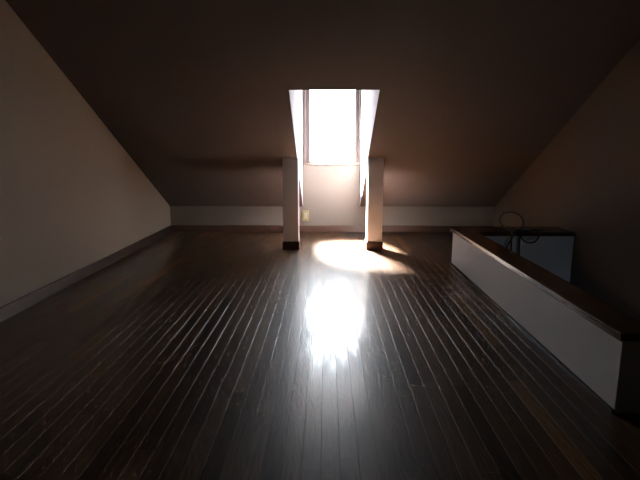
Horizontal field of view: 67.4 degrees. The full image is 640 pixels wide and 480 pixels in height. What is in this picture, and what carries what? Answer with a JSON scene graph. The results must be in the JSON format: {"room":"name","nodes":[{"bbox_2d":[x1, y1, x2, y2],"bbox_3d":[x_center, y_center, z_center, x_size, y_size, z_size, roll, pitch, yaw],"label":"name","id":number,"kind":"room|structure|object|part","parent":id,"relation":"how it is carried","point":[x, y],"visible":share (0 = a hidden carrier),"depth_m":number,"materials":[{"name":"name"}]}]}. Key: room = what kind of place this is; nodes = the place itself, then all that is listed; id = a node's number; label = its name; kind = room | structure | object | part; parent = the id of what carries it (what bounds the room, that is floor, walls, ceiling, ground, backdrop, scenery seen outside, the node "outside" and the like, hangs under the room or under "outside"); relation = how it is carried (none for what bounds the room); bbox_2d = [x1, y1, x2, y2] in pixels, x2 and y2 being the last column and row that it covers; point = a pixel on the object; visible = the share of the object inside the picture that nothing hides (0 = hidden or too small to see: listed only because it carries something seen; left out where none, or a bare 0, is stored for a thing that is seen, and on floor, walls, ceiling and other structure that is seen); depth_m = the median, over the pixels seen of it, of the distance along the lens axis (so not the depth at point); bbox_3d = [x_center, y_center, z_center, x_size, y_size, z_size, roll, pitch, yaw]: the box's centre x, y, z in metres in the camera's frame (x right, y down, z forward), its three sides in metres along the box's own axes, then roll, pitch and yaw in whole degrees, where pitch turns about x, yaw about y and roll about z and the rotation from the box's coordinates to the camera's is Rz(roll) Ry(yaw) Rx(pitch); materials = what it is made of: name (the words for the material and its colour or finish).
{"room":"attic room","nodes":[
{"label":"attic room","id":0,"kind":"room"},
{"bbox_2d":[0,0,170,306],"bbox_3d":[-1.982,-0.779,1.091,0.120,3.629,9.613,0,11,1],"label":"wall","id":1,"kind":"structure","parent":0,"point":[72,197],"depth_m":3.38,"materials":[{"name":"beige paint"}]},
{"bbox_2d":[0,225,171,321],"bbox_3d":[-1.914,0.717,1.378,0.016,0.082,9.357,0,11,1],"label":"baseboard","id":2,"kind":"structure","parent":1,"relation":"attached to","point":[16,306],"depth_m":3.62,"materials":[{"name":"brown wood"}]},
{"bbox_2d":[289,90,302,203],"bbox_3d":[-0.273,-0.954,4.832,0.100,1.586,2.146,0,11,1],"label":"wall","id":3,"kind":"structure","parent":0,"point":[295,95],"depth_m":4.94,"materials":[{"name":"white paint"}]},
{"bbox_2d":[0,232,639,479],"bbox_3d":[0.072,0.887,1.373,4.230,0.250,9.613,0,11,1],"label":"floor","id":4,"kind":"structure","parent":0,"point":[187,355],"depth_m":2.16,"materials":[{"name":"brown wood"}]},
{"bbox_2d":[282,158,299,249],"bbox_3d":[-0.293,-0.371,4.890,0.172,0.926,0.180,0,11,1],"label":"post","id":5,"kind":"object","parent":4,"relation":"on","point":[291,241],"visible":1,"depth_m":4.82,"materials":[{"name":"white paint"}]},
{"bbox_3d":[-0.293,0.043,4.968,0.172,0.085,0.180,0,11,1],"label":"trim","id":6,"kind":"part","parent":5,"relation":"part of","materials":[{"name":"brown wood"}]},
{"bbox_2d":[365,158,383,249],"bbox_3d":[0.554,-0.368,4.878,0.170,0.926,0.180,0,11,1],"label":"post","id":7,"kind":"object","parent":4,"relation":"on","point":[375,166],"visible":1,"depth_m":4.80,"materials":[{"name":"white paint"}]},
{"bbox_3d":[0.554,0.045,4.956,0.170,0.085,0.180,0,11,1],"label":"trim","id":8,"kind":"part","parent":7,"relation":"part of","materials":[{"name":"brown wood"}]},
{"bbox_2d":[449,226,639,412],"bbox_3d":[1.612,0.277,3.047,0.958,0.332,2.537,0,11,1],"label":"parapet","id":9,"kind":"object","parent":4,"relation":"on","point":[594,341],"visible":0.98,"depth_m":2.41,"materials":[{"name":"grey paint"}]},
{"bbox_2d":[499,211,546,254],"bbox_3d":[1.704,-0.004,4.015,0.398,0.470,0.168,0,11,1],"label":"cable","id":10,"kind":"object","parent":9,"relation":"on","point":[502,214],"visible":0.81,"depth_m":3.96,"materials":[{"name":"black rubber"}]},
{"bbox_3d":[1.610,0.435,3.069,0.930,0.014,2.482,0,11,1],"label":"floor trim","id":11,"kind":"part","parent":9,"relation":"part of","materials":[{"name":"brown wood"}]},
{"bbox_2d":[5,0,639,206],"bbox_3d":[0.072,-1.065,1.007,4.230,3.216,9.613,0,11,1],"label":"ceiling","id":12,"kind":"structure","parent":0,"point":[195,92],"depth_m":3.54,"materials":[{"name":"brown paint"}]},
{"bbox_2d":[170,90,494,225],"bbox_3d":[0.141,-0.892,5.868,3.990,2.090,0.120,0,11,1],"label":"wall","id":13,"kind":"structure","parent":0,"point":[331,193],"depth_m":5.91,"materials":[{"name":"beige paint"}]},
{"bbox_2d":[302,210,308,220],"bbox_3d":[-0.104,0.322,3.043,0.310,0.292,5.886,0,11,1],"label":"wall outlet","id":14,"kind":"object","parent":13,"relation":"attached to","point":[305,213],"visible":1,"depth_m":5.91,"materials":[{"name":"beige plastic"}]},
{"bbox_2d":[172,225,491,231],"bbox_3d":[0.141,-0.138,5.940,3.958,0.082,0.016,0,11,1],"label":"baseboard","id":15,"kind":"structure","parent":13,"relation":"attached to","point":[175,228],"depth_m":5.94,"materials":[{"name":"brown wood"}]},
{"bbox_2d":[304,90,361,164],"bbox_3d":[0.149,-1.388,5.763,0.678,0.960,0.142,0,11,1],"label":"window","id":16,"kind":"structure","parent":13,"relation":"in","point":[358,93],"depth_m":5.77,"materials":[{"name":"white wood"}]},
{"bbox_3d":[0.149,-0.926,5.850,0.678,0.020,0.142,0,11,1],"label":"sill","id":17,"kind":"part","parent":16,"relation":"part of","materials":[{"name":"white wood"}]},
{"bbox_2d":[360,90,379,202],"bbox_3d":[0.524,-0.952,4.820,0.100,1.586,2.146,0,11,1],"label":"wall","id":18,"kind":"structure","parent":0,"point":[369,99],"depth_m":4.91,"materials":[{"name":"white paint"}]},
{"bbox_2d":[493,39,639,320],"bbox_3d":[2.127,0.240,1.221,0.120,5.679,9.613,0,11,1],"label":"wall","id":19,"kind":"structure","parent":0,"point":[585,182],"depth_m":3.62,"materials":[{"name":"beige paint"}]},
{"bbox_2d":[549,271,570,281],"bbox_3d":[1.664,0.678,2.491,0.840,0.249,3.235,0,11,1],"label":"trim","id":20,"kind":"structure","parent":19,"relation":"attached to","point":[565,275],"depth_m":4.04,"materials":[{"name":"white"}]}
]}

